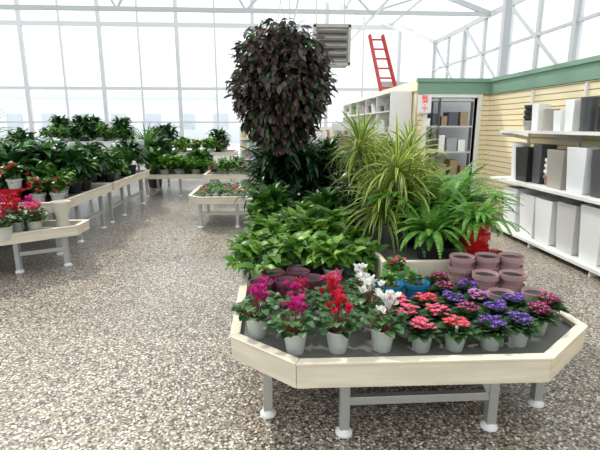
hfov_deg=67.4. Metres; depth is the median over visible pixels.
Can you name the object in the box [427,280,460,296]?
potted african violet
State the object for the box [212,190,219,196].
potted succulent
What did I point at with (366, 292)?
potted cyclamen
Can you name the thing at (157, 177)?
bench
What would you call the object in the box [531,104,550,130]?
box
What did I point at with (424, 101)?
sign
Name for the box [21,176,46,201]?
potted kalanchoe
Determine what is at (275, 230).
potted syngonium
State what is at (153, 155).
potted aglaonema
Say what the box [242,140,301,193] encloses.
dracaena
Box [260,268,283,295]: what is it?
glazed pot
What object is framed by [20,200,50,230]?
potted cyclamen
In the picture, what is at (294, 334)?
potted cyclamen
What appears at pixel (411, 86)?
wall
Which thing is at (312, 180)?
dracaena
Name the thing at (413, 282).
potted plant
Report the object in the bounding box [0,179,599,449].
floor
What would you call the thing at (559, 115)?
round planter
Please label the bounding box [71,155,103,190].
potted aglaonema
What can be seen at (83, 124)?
peace lily
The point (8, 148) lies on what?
peace lily
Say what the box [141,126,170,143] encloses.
peace lily
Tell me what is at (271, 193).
potted aglaonema
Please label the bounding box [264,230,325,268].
potted syngonium
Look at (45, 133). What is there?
potted croton
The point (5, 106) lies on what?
potted palm
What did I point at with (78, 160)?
peace lily
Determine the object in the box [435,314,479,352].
potted african violet
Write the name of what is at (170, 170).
potted croton
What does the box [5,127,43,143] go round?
peace lily
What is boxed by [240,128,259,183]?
rack
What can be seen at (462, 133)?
wall
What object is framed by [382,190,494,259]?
fern
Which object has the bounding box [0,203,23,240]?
potted cyclamen
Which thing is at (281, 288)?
glazed pot
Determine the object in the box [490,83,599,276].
display shelves
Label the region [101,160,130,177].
pothos
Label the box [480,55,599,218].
wall
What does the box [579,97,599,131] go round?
box
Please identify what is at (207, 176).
bench
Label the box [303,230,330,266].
pothos
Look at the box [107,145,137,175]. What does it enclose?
potted aglaonema
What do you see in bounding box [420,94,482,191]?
door frame
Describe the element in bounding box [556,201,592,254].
square planter
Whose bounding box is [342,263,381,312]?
potted cyclamen
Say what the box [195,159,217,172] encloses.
pothos
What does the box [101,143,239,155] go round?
ground
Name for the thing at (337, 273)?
potted cyclamen
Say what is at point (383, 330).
potted cyclamen
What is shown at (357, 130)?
dracaena
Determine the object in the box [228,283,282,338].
potted cyclamen
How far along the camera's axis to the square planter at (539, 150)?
5.83 m
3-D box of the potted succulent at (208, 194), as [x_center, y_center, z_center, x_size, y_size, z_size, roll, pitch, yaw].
[-1.420,-0.470,6.887,0.139,0.154,0.124,-1,13,-4]
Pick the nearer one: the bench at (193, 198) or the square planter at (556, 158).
the square planter at (556, 158)
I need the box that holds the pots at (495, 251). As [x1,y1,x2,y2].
[486,249,502,253]
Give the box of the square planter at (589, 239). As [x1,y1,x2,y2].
[578,204,599,265]
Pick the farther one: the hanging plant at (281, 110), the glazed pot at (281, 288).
the hanging plant at (281, 110)
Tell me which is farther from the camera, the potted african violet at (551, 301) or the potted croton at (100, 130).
the potted croton at (100, 130)
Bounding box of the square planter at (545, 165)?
[543,158,546,185]
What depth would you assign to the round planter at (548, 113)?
5.73 m
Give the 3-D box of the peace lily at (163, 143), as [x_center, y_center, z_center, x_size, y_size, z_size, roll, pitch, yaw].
[-3.304,-1.631,10.481,0.949,0.866,1.039,-3,13,-14]
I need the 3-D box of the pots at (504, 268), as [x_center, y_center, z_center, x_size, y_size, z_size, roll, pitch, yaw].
[1.242,0.354,2.845,0.490,0.246,0.480,-1,13,-3]
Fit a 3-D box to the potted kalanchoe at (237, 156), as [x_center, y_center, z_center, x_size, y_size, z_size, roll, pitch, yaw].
[-1.344,-1.328,9.769,0.440,0.382,0.411,10,16,37]
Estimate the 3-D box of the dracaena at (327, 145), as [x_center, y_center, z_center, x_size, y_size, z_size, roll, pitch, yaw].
[0.310,-0.626,5.492,0.860,1.013,0.884,4,13,19]
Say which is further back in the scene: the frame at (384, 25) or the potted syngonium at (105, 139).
the frame at (384, 25)
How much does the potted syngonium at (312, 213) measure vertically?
0.390 m
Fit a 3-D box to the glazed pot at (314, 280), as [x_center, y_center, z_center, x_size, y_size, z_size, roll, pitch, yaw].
[0.075,0.402,2.864,0.156,0.144,0.156,7,14,28]
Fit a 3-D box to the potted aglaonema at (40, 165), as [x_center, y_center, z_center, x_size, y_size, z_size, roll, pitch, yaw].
[-3.323,-0.582,5.781,0.528,0.512,0.552,9,16,37]
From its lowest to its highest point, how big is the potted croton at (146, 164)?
0.495 m
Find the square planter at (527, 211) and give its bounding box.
[519,193,560,237]
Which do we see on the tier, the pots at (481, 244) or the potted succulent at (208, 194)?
the pots at (481, 244)
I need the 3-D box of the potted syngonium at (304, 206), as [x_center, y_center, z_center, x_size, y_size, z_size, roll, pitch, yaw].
[0.064,-0.070,4.516,0.491,0.350,0.446,0,13,0]
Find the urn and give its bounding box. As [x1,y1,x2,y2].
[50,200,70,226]
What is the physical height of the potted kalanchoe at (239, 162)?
0.382 m
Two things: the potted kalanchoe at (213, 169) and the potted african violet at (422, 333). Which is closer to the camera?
the potted african violet at (422, 333)
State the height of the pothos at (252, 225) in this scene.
0.322 m
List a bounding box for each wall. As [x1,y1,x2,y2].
[0,93,245,142]
[355,80,417,141]
[381,81,473,178]
[431,0,599,77]
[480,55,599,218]
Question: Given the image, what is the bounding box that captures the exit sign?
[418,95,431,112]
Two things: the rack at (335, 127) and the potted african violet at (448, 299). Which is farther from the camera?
the rack at (335, 127)
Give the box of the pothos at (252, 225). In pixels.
[244,218,295,240]
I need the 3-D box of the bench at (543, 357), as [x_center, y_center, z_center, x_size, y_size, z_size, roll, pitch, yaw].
[0.475,0.380,4.291,1.910,0.500,4.500,-1,13,-3]
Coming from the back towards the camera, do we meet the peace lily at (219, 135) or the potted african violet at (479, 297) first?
the peace lily at (219, 135)
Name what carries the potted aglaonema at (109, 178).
on the bench at (122, 181)
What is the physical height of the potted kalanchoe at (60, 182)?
0.339 m
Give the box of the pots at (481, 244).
[460,220,492,254]
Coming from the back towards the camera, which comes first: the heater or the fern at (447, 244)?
the heater
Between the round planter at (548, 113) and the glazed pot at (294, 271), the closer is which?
the glazed pot at (294, 271)
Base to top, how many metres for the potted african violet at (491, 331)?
0.162 m
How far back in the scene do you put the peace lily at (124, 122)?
9.75 m
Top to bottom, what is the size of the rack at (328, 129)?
1.500 m
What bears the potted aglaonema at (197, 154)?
on the bench at (157, 177)
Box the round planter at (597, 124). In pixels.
[595,105,599,131]
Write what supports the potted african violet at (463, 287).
on the bench at (543, 357)
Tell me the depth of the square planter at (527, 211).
5.96 m
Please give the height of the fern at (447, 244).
0.707 m
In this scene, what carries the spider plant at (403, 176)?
on the tier
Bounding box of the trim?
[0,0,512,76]
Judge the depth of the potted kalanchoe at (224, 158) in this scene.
9.26 m
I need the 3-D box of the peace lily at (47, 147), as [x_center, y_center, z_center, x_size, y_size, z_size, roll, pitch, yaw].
[-3.472,-0.828,6.329,0.905,0.754,0.826,-11,17,-41]
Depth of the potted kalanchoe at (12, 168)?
5.36 m
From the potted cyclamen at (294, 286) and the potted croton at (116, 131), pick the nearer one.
the potted cyclamen at (294, 286)
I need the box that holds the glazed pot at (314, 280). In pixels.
[299,273,323,301]
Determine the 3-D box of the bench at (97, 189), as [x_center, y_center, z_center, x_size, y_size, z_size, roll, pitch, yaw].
[-4.123,-0.109,6.106,2.540,0.670,1.790,-1,13,-3]
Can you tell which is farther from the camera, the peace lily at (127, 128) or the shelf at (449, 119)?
the peace lily at (127, 128)
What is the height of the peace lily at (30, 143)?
0.730 m
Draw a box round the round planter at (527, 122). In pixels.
[523,105,531,129]
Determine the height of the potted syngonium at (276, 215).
0.319 m
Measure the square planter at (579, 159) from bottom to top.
0.508 m
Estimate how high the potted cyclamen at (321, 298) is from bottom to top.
0.300 m
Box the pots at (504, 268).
[448,252,550,298]
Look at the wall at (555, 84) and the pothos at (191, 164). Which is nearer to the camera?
the wall at (555, 84)
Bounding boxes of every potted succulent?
[195,190,202,196]
[203,190,210,196]
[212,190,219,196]
[220,191,227,196]
[229,190,235,195]
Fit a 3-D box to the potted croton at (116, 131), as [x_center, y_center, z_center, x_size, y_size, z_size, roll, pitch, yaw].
[-3.914,-1.932,9.619,0.445,0.387,0.416,-2,13,-7]
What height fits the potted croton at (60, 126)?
0.406 m
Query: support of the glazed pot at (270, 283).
on the bench at (543, 357)
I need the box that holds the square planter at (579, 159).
[566,147,599,194]
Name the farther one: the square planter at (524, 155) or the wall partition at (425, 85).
the wall partition at (425, 85)
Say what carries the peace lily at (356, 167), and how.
on the tier
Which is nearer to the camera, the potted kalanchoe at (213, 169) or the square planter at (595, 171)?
the square planter at (595, 171)
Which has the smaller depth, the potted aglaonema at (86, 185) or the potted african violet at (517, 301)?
the potted african violet at (517, 301)
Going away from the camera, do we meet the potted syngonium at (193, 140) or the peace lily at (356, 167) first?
the peace lily at (356, 167)
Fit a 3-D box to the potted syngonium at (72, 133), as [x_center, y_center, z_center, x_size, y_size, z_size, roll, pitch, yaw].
[-4.912,-1.953,9.818,0.480,0.342,0.436,-2,13,-11]
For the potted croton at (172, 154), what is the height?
0.603 m
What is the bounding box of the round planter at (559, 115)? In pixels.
[553,110,564,130]
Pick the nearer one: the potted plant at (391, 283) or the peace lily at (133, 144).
the potted plant at (391, 283)
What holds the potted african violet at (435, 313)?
on the bench at (543, 357)
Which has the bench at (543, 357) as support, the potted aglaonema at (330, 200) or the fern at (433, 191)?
the potted aglaonema at (330, 200)
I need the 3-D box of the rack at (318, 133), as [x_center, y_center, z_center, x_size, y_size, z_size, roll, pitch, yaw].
[0.155,-1.633,11.295,1.040,1.400,0.260,-1,13,-3]
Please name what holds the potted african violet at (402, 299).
on the bench at (543, 357)
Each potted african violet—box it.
[388,294,414,308]
[393,303,429,338]
[403,316,444,353]
[409,292,441,310]
[421,302,456,336]
[424,271,454,296]
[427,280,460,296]
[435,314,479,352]
[437,290,469,312]
[449,300,486,324]
[453,278,483,295]
[463,288,495,309]
[471,314,511,351]
[478,299,512,318]
[495,292,530,313]
[500,311,543,347]
[518,300,559,335]
[527,291,569,320]
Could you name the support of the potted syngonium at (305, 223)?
on the bench at (543, 357)
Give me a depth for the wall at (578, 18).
10.48 m
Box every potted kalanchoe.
[0,161,29,188]
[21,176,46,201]
[45,175,69,200]
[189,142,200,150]
[209,165,216,173]
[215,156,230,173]
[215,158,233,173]
[217,142,229,151]
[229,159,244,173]
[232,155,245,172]
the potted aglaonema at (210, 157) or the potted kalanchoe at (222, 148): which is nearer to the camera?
the potted aglaonema at (210, 157)
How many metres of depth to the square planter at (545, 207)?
5.57 m
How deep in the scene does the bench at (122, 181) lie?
7.86 m
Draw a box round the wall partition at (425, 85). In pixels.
[414,78,490,207]
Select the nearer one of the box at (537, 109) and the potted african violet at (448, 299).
the potted african violet at (448, 299)
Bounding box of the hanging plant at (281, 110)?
[223,0,338,156]
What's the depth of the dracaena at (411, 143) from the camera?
3.82 m
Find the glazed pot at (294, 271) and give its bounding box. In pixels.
[286,267,309,288]
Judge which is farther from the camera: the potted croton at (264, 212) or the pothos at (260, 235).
the potted croton at (264, 212)
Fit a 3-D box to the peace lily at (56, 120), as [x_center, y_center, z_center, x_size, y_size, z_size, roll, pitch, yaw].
[-5.397,-2.171,10.110,0.768,0.640,0.701,-1,13,-3]
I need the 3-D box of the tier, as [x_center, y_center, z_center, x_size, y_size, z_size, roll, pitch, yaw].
[0.910,-0.025,4.721,0.900,0.174,3.300,-1,13,-3]
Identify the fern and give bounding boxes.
[352,159,475,257]
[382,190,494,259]
[407,153,504,219]
[410,164,524,247]
[419,158,449,187]
[436,185,530,241]
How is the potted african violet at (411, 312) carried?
on the bench at (543, 357)
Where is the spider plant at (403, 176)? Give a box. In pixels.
[335,112,456,254]
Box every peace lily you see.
[0,139,22,186]
[0,140,44,196]
[0,146,39,199]
[4,141,48,194]
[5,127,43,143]
[28,140,84,193]
[46,114,73,138]
[46,138,68,149]
[50,145,101,193]
[66,114,98,140]
[69,139,113,182]
[82,114,105,139]
[107,115,136,139]
[110,137,148,174]
[127,128,136,139]
[137,136,177,168]
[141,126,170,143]
[154,122,182,151]
[206,127,231,151]
[332,151,390,200]
[340,157,392,205]
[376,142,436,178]
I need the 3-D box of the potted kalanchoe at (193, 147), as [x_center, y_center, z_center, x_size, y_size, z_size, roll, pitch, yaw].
[-2.851,-2.080,12.133,0.299,0.327,0.427,6,14,23]
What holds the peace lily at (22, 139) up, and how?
on the bench at (97, 189)
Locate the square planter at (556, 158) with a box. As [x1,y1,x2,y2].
[547,149,566,189]
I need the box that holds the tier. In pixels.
[337,192,497,282]
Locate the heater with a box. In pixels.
[312,0,350,67]
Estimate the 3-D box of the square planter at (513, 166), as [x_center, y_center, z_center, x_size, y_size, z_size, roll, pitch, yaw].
[3.140,-0.915,6.434,0.233,0.500,0.233,-1,13,-3]
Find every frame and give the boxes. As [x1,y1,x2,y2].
[0,0,436,169]
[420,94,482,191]
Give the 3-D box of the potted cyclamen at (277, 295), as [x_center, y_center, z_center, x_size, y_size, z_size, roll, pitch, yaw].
[-0.207,0.417,2.556,0.216,0.247,0.233,-6,14,-24]
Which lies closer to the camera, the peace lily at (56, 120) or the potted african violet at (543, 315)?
the potted african violet at (543, 315)
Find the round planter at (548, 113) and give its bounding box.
[543,109,559,130]
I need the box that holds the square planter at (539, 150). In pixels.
[531,144,557,183]
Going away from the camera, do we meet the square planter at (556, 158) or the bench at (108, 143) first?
the square planter at (556, 158)
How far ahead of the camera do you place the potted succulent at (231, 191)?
6.87 m
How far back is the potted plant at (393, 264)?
2.92 m
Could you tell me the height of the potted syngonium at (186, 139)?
0.475 m
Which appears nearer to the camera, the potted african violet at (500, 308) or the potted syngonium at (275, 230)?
the potted african violet at (500, 308)
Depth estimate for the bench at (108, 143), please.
9.43 m
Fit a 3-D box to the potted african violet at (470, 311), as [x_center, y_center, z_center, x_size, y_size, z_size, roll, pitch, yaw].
[0.882,0.494,2.396,0.217,0.167,0.222,-2,13,-7]
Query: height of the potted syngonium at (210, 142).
0.452 m
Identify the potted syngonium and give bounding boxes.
[61,133,82,140]
[85,132,100,140]
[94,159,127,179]
[96,130,115,140]
[149,154,172,173]
[165,153,193,173]
[169,139,187,151]
[176,136,191,151]
[187,138,201,149]
[200,137,223,151]
[252,219,295,239]
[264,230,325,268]
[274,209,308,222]
[278,204,337,225]
[283,201,323,210]
[286,213,337,238]
[303,233,365,281]
[305,205,347,217]
[314,207,363,243]
[330,221,370,241]
[333,236,389,274]
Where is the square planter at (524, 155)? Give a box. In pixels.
[516,147,532,181]
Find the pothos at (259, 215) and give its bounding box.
[243,212,280,230]
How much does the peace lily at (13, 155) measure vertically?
0.691 m
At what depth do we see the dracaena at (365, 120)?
5.12 m
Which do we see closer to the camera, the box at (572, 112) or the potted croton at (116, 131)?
the box at (572, 112)
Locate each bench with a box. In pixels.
[0,183,111,254]
[0,219,89,272]
[37,140,143,196]
[78,170,149,222]
[103,150,237,183]
[143,170,219,196]
[188,185,254,227]
[203,169,256,183]
[230,256,587,437]
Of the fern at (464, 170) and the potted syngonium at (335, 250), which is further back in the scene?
the fern at (464, 170)
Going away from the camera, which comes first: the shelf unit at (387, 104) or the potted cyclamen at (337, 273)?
the potted cyclamen at (337, 273)
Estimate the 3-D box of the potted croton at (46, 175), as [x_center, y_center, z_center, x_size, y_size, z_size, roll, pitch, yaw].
[-3.164,-0.542,5.785,0.464,0.432,0.497,8,15,33]
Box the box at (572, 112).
[564,99,580,130]
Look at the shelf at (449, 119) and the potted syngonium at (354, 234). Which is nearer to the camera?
the potted syngonium at (354, 234)
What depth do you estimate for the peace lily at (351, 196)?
4.61 m
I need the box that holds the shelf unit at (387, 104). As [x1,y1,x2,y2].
[343,91,411,145]
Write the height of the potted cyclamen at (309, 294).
0.226 m
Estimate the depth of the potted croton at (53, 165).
6.02 m
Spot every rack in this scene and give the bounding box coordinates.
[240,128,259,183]
[300,131,326,186]
[316,127,330,139]
[331,123,355,185]
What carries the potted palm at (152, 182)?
on the floor
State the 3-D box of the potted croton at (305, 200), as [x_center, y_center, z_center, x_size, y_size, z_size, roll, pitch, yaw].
[0.007,-0.098,4.602,0.424,0.368,0.395,-12,17,-42]
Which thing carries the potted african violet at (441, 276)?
on the bench at (543, 357)
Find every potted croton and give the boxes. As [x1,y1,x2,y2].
[39,124,58,140]
[39,166,73,192]
[47,162,77,196]
[53,125,69,140]
[58,125,77,140]
[90,122,109,140]
[109,126,127,140]
[144,163,159,173]
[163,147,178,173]
[166,153,175,173]
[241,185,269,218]
[243,191,287,220]
[287,199,309,209]
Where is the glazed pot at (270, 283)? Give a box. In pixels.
[248,278,273,296]
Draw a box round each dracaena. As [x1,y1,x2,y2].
[229,138,318,211]
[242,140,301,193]
[247,136,322,200]
[278,133,339,201]
[295,132,351,200]
[308,136,332,184]
[315,107,394,230]
[331,111,394,206]
[373,118,450,189]
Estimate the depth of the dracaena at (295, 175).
5.31 m
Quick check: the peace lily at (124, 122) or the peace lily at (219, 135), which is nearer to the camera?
the peace lily at (124, 122)
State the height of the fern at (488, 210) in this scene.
0.349 m
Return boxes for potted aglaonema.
[21,160,58,192]
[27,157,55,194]
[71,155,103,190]
[97,151,127,182]
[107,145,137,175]
[141,146,165,173]
[185,148,208,173]
[194,147,215,172]
[244,181,293,213]
[303,186,354,209]
[336,166,361,208]
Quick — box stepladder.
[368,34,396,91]
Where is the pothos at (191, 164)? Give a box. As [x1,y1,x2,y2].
[178,157,209,173]
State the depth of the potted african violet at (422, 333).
2.17 m
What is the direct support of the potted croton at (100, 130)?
on the bench at (108, 143)
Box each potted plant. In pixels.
[375,271,403,294]
[382,254,409,293]
[401,268,429,299]
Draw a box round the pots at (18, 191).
[0,187,23,202]
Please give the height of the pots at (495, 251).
0.100 m
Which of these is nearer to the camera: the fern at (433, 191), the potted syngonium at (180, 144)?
the fern at (433, 191)
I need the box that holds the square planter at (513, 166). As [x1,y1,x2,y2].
[511,143,530,178]
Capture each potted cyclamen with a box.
[0,192,22,218]
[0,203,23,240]
[2,198,28,232]
[12,195,45,229]
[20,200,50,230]
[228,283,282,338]
[244,276,281,318]
[263,293,322,355]
[274,277,318,322]
[286,276,314,309]
[312,275,349,321]
[314,268,350,303]
[316,288,363,354]
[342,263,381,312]
[346,272,391,330]
[356,289,408,352]
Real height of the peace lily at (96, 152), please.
0.739 m
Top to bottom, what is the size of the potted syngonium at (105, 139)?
0.318 m
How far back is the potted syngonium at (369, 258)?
3.26 m
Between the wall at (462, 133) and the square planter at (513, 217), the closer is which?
the square planter at (513, 217)
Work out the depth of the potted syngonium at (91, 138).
9.81 m
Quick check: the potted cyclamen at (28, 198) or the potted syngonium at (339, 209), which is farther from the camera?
the potted cyclamen at (28, 198)
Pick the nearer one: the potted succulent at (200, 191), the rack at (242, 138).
the potted succulent at (200, 191)
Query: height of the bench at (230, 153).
0.850 m
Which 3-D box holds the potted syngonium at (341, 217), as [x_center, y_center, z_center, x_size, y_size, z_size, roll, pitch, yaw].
[0.323,0.031,3.986,0.537,0.382,0.487,3,13,13]
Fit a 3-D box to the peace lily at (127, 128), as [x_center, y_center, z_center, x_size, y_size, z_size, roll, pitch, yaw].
[-4.750,-2.343,12.331,0.907,0.756,0.828,-11,17,-41]
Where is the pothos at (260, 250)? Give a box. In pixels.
[222,238,288,278]
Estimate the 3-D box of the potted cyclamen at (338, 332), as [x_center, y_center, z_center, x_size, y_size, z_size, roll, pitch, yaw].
[0.185,0.465,2.184,0.248,0.315,0.239,0,13,1]
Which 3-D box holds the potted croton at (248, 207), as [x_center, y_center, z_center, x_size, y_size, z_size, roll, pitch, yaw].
[-0.373,-0.191,4.797,0.498,0.464,0.534,6,14,25]
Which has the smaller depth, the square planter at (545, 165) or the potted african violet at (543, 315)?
the potted african violet at (543, 315)
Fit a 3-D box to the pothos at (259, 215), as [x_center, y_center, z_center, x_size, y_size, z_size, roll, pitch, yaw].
[-0.267,0.032,4.213,0.538,0.282,0.533,-4,13,-18]
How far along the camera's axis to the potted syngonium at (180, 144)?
11.96 m
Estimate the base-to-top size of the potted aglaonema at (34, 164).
0.529 m
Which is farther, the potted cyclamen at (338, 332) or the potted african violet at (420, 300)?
the potted african violet at (420, 300)
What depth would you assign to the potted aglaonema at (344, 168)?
5.34 m
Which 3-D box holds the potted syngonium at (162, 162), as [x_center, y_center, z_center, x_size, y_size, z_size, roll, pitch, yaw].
[-2.985,-1.315,9.959,0.606,0.475,0.667,1,13,6]
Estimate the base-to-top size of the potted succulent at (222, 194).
0.142 m
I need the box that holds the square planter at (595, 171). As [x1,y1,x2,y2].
[590,149,599,198]
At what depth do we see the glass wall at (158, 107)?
42.66 m
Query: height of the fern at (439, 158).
0.676 m
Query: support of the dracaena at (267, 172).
on the bench at (543, 357)
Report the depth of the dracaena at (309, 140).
5.98 m
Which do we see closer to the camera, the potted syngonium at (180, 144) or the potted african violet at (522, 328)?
the potted african violet at (522, 328)
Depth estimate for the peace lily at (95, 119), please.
10.07 m
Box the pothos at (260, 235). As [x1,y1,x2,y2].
[226,228,282,262]
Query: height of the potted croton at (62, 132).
0.396 m
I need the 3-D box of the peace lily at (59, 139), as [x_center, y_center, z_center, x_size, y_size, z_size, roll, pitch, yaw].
[-4.630,-1.316,8.641,0.848,0.706,0.774,-5,13,-21]
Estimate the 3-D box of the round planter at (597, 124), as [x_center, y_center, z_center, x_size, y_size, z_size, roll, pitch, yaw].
[3.280,-1.151,4.873,0.146,0.276,0.146,-1,13,-3]
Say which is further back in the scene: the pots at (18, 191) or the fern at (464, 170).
the pots at (18, 191)
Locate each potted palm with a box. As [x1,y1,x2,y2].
[0,106,23,142]
[132,121,176,187]
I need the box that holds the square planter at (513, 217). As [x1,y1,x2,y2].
[503,186,541,230]
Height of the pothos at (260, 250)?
0.278 m
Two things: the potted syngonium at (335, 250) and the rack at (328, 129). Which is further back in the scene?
the rack at (328, 129)
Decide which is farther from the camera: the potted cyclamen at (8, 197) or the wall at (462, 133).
the wall at (462, 133)
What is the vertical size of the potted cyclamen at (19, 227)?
0.392 m
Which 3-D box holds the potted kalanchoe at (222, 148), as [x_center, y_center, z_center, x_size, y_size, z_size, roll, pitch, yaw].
[-2.077,-2.070,12.100,0.294,0.322,0.420,8,15,31]
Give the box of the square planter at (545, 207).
[535,197,576,245]
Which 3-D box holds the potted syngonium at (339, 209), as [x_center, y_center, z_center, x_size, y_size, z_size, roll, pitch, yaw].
[0.271,-0.016,4.253,0.502,0.358,0.456,3,13,15]
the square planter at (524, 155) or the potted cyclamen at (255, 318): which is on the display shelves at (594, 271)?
the square planter at (524, 155)
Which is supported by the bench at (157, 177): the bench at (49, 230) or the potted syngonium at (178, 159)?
the potted syngonium at (178, 159)
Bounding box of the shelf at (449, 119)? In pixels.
[424,98,473,177]
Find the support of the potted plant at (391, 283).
on the bench at (543, 357)
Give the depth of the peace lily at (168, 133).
12.21 m
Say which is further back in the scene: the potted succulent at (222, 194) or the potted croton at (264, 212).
the potted succulent at (222, 194)
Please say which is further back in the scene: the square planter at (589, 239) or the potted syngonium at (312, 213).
the square planter at (589, 239)
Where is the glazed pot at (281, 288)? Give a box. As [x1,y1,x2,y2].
[274,276,297,299]

